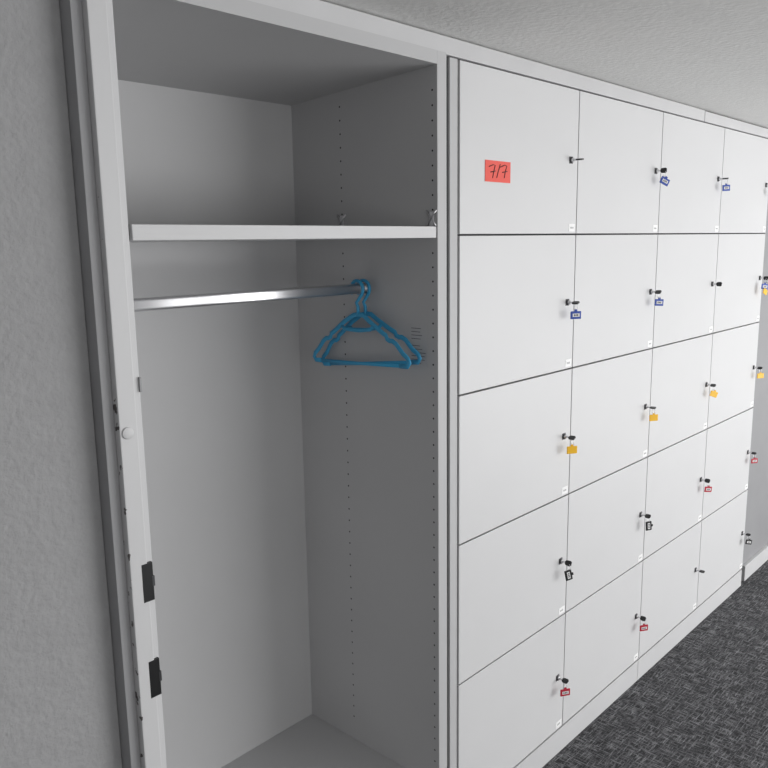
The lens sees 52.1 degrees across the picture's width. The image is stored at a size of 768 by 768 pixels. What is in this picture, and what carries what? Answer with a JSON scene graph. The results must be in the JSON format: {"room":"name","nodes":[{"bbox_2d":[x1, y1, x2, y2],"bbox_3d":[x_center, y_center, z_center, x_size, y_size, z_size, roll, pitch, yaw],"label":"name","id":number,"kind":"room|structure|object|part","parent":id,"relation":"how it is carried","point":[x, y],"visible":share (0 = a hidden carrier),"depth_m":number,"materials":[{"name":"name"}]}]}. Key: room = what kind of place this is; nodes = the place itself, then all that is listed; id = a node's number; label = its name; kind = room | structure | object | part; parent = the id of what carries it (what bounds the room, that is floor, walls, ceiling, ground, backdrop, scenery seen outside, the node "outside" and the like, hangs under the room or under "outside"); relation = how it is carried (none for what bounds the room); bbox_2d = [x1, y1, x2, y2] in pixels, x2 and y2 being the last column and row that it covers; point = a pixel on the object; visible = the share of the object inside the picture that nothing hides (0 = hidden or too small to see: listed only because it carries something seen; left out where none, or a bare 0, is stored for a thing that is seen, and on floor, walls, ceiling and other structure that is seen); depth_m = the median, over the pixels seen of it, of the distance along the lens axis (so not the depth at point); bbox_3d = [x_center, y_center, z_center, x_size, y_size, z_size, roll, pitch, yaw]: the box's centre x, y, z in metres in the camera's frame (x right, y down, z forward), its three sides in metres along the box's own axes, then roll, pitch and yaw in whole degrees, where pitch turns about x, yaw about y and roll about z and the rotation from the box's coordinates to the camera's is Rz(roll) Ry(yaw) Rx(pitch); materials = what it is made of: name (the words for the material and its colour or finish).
{"room":"locker room","nodes":[
{"label":"locker room","id":0,"kind":"room"},
{"bbox_2d":[0,0,121,767],"bbox_3d":[-1.502,0.476,0.719,0.705,2.036,2.304,9,14,42],"label":"wall","id":1,"kind":"structure","parent":0,"point":[58,701],"depth_m":1.20,"materials":[{"name":"paint"}]},
{"bbox_2d":[59,0,140,767],"bbox_3d":[-0.535,0.340,1.392,0.286,2.036,0.018,9,14,42],"label":"trim","id":2,"kind":"structure","parent":1,"relation":"attached to","point":[71,16],"depth_m":1.23,"materials":[{"name":"grey metal"}]},
{"bbox_2d":[321,0,767,127],"bbox_3d":[2.530,-0.803,1.448,5.350,0.100,9.200,9,14,42],"label":"ceiling","id":3,"kind":"structure","parent":0,"point":[708,55],"depth_m":1.76,"materials":[{"name":"paint"}]},
{"bbox_2d":[542,560,767,767],"bbox_3d":[2.562,1.300,1.826,5.350,0.100,9.200,9,14,42],"label":"floor","id":4,"kind":"structure","parent":0,"point":[704,703],"depth_m":2.71,"materials":[{"name":"grey carpet"}]},
{"bbox_2d":[81,0,446,767],"bbox_3d":[-0.314,0.272,1.760,0.502,2.032,0.830,9,14,42],"label":"wardrobe","id":5,"kind":"object","parent":4,"relation":"on","point":[284,511],"visible":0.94,"depth_m":1.94,"materials":[{"name":"laminate"}]},
{"bbox_3d":[-0.574,0.342,1.498,0.488,1.996,0.015,9,14,42],"label":"panel","id":6,"kind":"part","parent":5,"relation":"part of","materials":[{"name":"white laminate"}]},
{"bbox_3d":[-0.486,0.258,1.929,0.012,1.966,0.753,9,14,42],"label":"panel","id":7,"kind":"part","parent":5,"relation":"part of","materials":[{"name":"white laminate"}]},
{"bbox_3d":[-0.294,-0.184,1.663,0.012,0.025,0.751,9,14,42],"label":"hanging rail","id":8,"kind":"part","parent":5,"relation":"part of","materials":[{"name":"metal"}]},
{"bbox_3d":[-0.318,-0.667,1.592,0.485,0.055,0.751,9,14,42],"label":"panel","id":9,"kind":"part","parent":5,"relation":"part of","materials":[{"name":"white laminate"}]},
{"bbox_2d":[128,224,435,241],"bbox_3d":[-0.313,-0.315,1.655,0.479,0.025,0.750,9,14,42],"label":"shelf","id":10,"kind":"object","parent":5,"relation":"attached to","point":[136,232],"depth_m":1.48,"materials":[{"name":"white laminate"}]},
{"bbox_3d":[-0.292,1.165,1.923,0.480,0.216,0.751,9,14,42],"label":"panel","id":11,"kind":"part","parent":5,"relation":"part of","materials":[{"name":"white laminate"}]},
{"bbox_2d":[313,279,410,368],"bbox_3d":[-0.063,-0.146,1.918,0.351,0.218,0.008,9,14,44],"label":"clothes hanger","id":12,"kind":"object","parent":5,"relation":"hanging from","point":[357,313],"visible":0.95,"depth_m":1.91,"materials":[{"name":"blue plastic"}]},
{"bbox_3d":[-0.043,0.233,2.050,0.500,1.998,0.033,9,14,42],"label":"panel","id":13,"kind":"part","parent":5,"relation":"part of","materials":[{"name":"white laminate"}]},
{"bbox_2d":[321,279,421,365],"bbox_3d":[-0.040,-0.142,1.926,0.348,0.229,0.009,9,14,43],"label":"clothes hanger","id":14,"kind":"object","parent":5,"relation":"hanging from","point":[351,322],"visible":0.79,"depth_m":1.90,"materials":[{"name":"blue plastic"}]},
{"bbox_2d":[447,57,662,767],"bbox_3d":[0.357,0.155,2.468,0.506,1.992,1.101,9,14,42],"label":"locker","id":15,"kind":"object","parent":4,"relation":"on","point":[525,376],"visible":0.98,"depth_m":2.20,"materials":[{"name":"white laminate"}]},
{"bbox_2d":[446,56,447,767],"bbox_3d":[-0.029,0.231,2.072,0.490,1.995,0.016,9,14,42],"label":"trim","id":16,"kind":"structure","parent":15,"relation":"attached to","point":[446,56],"depth_m":1.85,"materials":[{"name":"white laminate"}]},
{"bbox_2d":[485,160,510,182],"bbox_3d":[0.277,-0.514,1.902,0.002,0.050,0.106,9,14,42],"label":"paper note","id":17,"kind":"object","parent":15,"relation":"attached to","point":[495,171],"visible":1,"depth_m":1.90,"materials":[{"name":"red paper"}]},
{"bbox_3d":[0.370,0.925,2.254,0.018,0.376,0.531,9,14,42],"label":"locker door","id":18,"kind":"part","parent":15,"relation":"part of","materials":[{"name":"white laminate"}]},
{"bbox_3d":[0.364,0.551,2.187,0.018,0.376,0.531,9,14,42],"label":"locker door","id":19,"kind":"part","parent":15,"relation":"part of","materials":[{"name":"white laminate"}]},
{"bbox_3d":[0.359,0.177,2.120,0.018,0.376,0.531,9,14,42],"label":"locker door","id":20,"kind":"part","parent":15,"relation":"part of","materials":[{"name":"white laminate"}]},
{"bbox_3d":[0.353,-0.197,2.053,0.018,0.376,0.531,9,14,42],"label":"locker door","id":21,"kind":"part","parent":15,"relation":"part of","materials":[{"name":"white laminate"}]},
{"bbox_3d":[0.347,-0.574,1.985,0.018,0.382,0.531,9,14,42],"label":"locker door","id":22,"kind":"part","parent":15,"relation":"part of","materials":[{"name":"white laminate"}]},
{"bbox_2d":[559,677,569,696],"bbox_3d":[0.552,0.925,2.401,0.031,0.050,0.028,-1,10,2],"label":"key","id":23,"kind":"object","parent":15,"relation":"attached to","point":[566,691],"visible":1,"depth_m":2.39,"materials":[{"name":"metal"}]},
{"bbox_2d":[562,560,573,580],"bbox_3d":[0.547,0.553,2.336,0.030,0.060,0.027,-1,10,-3],"label":"key","id":24,"kind":"object","parent":15,"relation":"attached to","point":[568,574],"visible":1,"depth_m":2.33,"materials":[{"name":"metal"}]},
{"bbox_2d":[566,436,576,453],"bbox_3d":[0.541,0.174,2.266,0.031,0.050,0.028,-1,10,2],"label":"key","id":25,"kind":"object","parent":15,"relation":"attached to","point":[571,449],"visible":1,"depth_m":2.26,"materials":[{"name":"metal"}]},
{"bbox_2d":[569,301,580,318],"bbox_3d":[0.535,-0.207,2.198,0.031,0.049,0.028,-1,10,2],"label":"key","id":26,"kind":"object","parent":15,"relation":"attached to","point":[575,314],"visible":1,"depth_m":2.19,"materials":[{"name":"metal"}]},
{"bbox_3d":[0.735,0.850,2.640,0.018,0.376,0.531,9,14,42],"label":"locker door","id":27,"kind":"part","parent":15,"relation":"part of","materials":[{"name":"white laminate"}]},
{"bbox_3d":[0.729,0.476,2.572,0.018,0.376,0.531,9,14,42],"label":"locker door","id":28,"kind":"part","parent":15,"relation":"part of","materials":[{"name":"white laminate"}]},
{"bbox_3d":[0.723,0.102,2.505,0.018,0.376,0.531,9,14,42],"label":"locker door","id":29,"kind":"part","parent":15,"relation":"part of","materials":[{"name":"white laminate"}]},
{"bbox_3d":[0.718,-0.272,2.438,0.018,0.376,0.531,9,14,42],"label":"locker door","id":30,"kind":"part","parent":15,"relation":"part of","materials":[{"name":"white laminate"}]},
{"bbox_3d":[0.712,-0.649,2.370,0.018,0.382,0.531,9,14,42],"label":"locker door","id":31,"kind":"part","parent":15,"relation":"part of","materials":[{"name":"white laminate"}]},
{"bbox_2d":[638,616,647,630],"bbox_3d":[0.917,0.850,2.785,0.037,0.052,0.021,3,11,19],"label":"key","id":32,"kind":"object","parent":15,"relation":"attached to","point":[643,627],"visible":1,"depth_m":2.78,"materials":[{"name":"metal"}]},
{"bbox_2d":[642,514,652,530],"bbox_3d":[0.911,0.479,2.720,0.037,0.056,0.020,3,11,23],"label":"key","id":33,"kind":"object","parent":15,"relation":"attached to","point":[649,524],"visible":1,"depth_m":2.72,"materials":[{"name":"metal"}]},
{"bbox_2d":[647,406,657,420],"bbox_3d":[0.906,0.101,2.651,0.037,0.048,0.022,2,11,16],"label":"key","id":34,"kind":"object","parent":15,"relation":"attached to","point":[654,417],"visible":1,"depth_m":2.65,"materials":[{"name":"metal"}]},
{"bbox_2d":[652,290,663,305],"bbox_3d":[0.900,-0.282,2.582,0.037,0.052,0.022,2,11,17],"label":"key","id":35,"kind":"object","parent":15,"relation":"attached to","point":[658,302],"visible":1,"depth_m":2.58,"materials":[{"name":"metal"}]},
{"bbox_2d":[658,168,669,185],"bbox_3d":[0.898,-0.662,2.517,0.037,0.058,0.024,-1,10,-2],"label":"key","id":36,"kind":"object","parent":15,"relation":"attached to","point":[663,180],"visible":1,"depth_m":2.51,"materials":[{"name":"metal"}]},
{"bbox_2d":[637,112,767,679],"bbox_3d":[1.097,0.003,3.250,0.506,1.992,1.070,9,14,42],"label":"locker","id":37,"kind":"object","parent":4,"relation":"on","point":[705,333],"visible":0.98,"depth_m":3.01,"materials":[{"name":"white laminate"}]},
{"bbox_3d":[1.100,0.775,3.025,0.018,0.376,0.531,9,14,42],"label":"locker door","id":38,"kind":"part","parent":37,"relation":"part of","materials":[{"name":"white laminate"}]},
{"bbox_3d":[1.094,0.401,2.958,0.018,0.376,0.531,9,14,42],"label":"locker door","id":39,"kind":"part","parent":37,"relation":"part of","materials":[{"name":"white laminate"}]},
{"bbox_3d":[1.088,0.027,2.890,0.018,0.376,0.531,9,14,42],"label":"locker door","id":40,"kind":"part","parent":37,"relation":"part of","materials":[{"name":"white laminate"}]},
{"bbox_3d":[1.082,-0.346,2.823,0.018,0.376,0.531,9,14,42],"label":"locker door","id":41,"kind":"part","parent":37,"relation":"part of","materials":[{"name":"white laminate"}]},
{"bbox_3d":[1.077,-0.723,2.756,0.018,0.382,0.531,9,14,42],"label":"locker door","id":42,"kind":"part","parent":37,"relation":"part of","materials":[{"name":"white laminate"}]},
{"bbox_2d":[702,479,711,491],"bbox_3d":[1.276,0.401,3.103,0.038,0.054,0.022,3,11,19],"label":"key","id":43,"kind":"object","parent":37,"relation":"attached to","point":[707,489],"visible":1,"depth_m":3.10,"materials":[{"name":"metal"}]},
{"bbox_2d":[708,384,717,397],"bbox_3d":[1.272,0.027,3.035,0.039,0.054,0.023,2,11,16],"label":"key","id":44,"kind":"object","parent":37,"relation":"attached to","point":[713,393],"visible":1,"depth_m":3.03,"materials":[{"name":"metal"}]},
{"bbox_3d":[1.464,0.701,3.410,0.018,0.376,0.531,9,14,42],"label":"locker door","id":45,"kind":"part","parent":37,"relation":"part of","materials":[{"name":"white laminate"}]},
{"bbox_2d":[720,178,729,190],"bbox_3d":[1.259,-0.737,2.899,0.037,0.049,0.022,2,11,16],"label":"key","id":46,"kind":"object","parent":37,"relation":"attached to","point":[725,187],"visible":1,"depth_m":2.90,"materials":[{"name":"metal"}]},
{"bbox_3d":[1.459,0.327,3.343,0.018,0.376,0.531,9,14,42],"label":"locker door","id":47,"kind":"part","parent":37,"relation":"part of","materials":[{"name":"white laminate"}]},
{"bbox_3d":[1.453,-0.047,3.276,0.018,0.376,0.531,9,14,42],"label":"locker door","id":48,"kind":"part","parent":37,"relation":"part of","materials":[{"name":"white laminate"}]},
{"bbox_3d":[1.447,-0.421,3.209,0.018,0.376,0.531,9,14,42],"label":"locker door","id":49,"kind":"part","parent":37,"relation":"part of","materials":[{"name":"white laminate"}]},
{"bbox_3d":[1.441,-0.798,3.141,0.018,0.382,0.531,9,14,42],"label":"locker door","id":50,"kind":"part","parent":37,"relation":"part of","materials":[{"name":"white laminate"}]},
{"bbox_2d":[743,533,751,544],"bbox_3d":[1.648,0.703,3.556,0.038,0.051,0.022,2,11,16],"label":"key","id":51,"kind":"object","parent":37,"relation":"attached to","point":[748,541],"visible":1,"depth_m":3.55,"materials":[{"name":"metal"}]},
{"bbox_2d":[749,452,757,463],"bbox_3d":[1.641,0.328,3.489,0.037,0.048,0.022,2,11,16],"label":"key","id":52,"kind":"object","parent":37,"relation":"attached to","point":[754,460],"visible":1,"depth_m":3.49,"materials":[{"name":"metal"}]},
{"bbox_2d":[755,367,763,377],"bbox_3d":[1.635,-0.050,3.421,0.037,0.050,0.022,2,11,16],"label":"key","id":53,"kind":"object","parent":37,"relation":"attached to","point":[759,375],"visible":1,"depth_m":3.42,"materials":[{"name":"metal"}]},
{"bbox_2d":[761,276,767,294],"bbox_3d":[1.614,-0.417,3.342,0.035,0.080,0.046,9,14,42],"label":"key","id":54,"kind":"object","parent":37,"relation":"attached to","point":[764,286],"visible":1,"depth_m":3.33,"materials":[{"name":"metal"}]},
{"bbox_2d":[741,204,767,568],"bbox_3d":[2.740,-0.374,5.088,0.600,2.036,3.800,9,14,42],"label":"wall","id":55,"kind":"structure","parent":0,"point":[756,523],"depth_m":3.67,"materials":[{"name":"white paint"}]},
{"bbox_2d":[249,0,767,138],"bbox_3d":[0.598,-0.839,2.242,0.046,0.050,3.076,9,14,42],"label":"trim","id":56,"kind":"structure","parent":55,"relation":"attached to","point":[454,48],"depth_m":1.86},
{"bbox_2d":[741,544,767,580],"bbox_3d":[2.980,0.624,5.054,0.015,0.075,3.800,9,14,42],"label":"baseboard","id":57,"kind":"structure","parent":55,"relation":"attached to","point":[761,556],"depth_m":3.78,"materials":[{"name":"white wood"}]}
]}

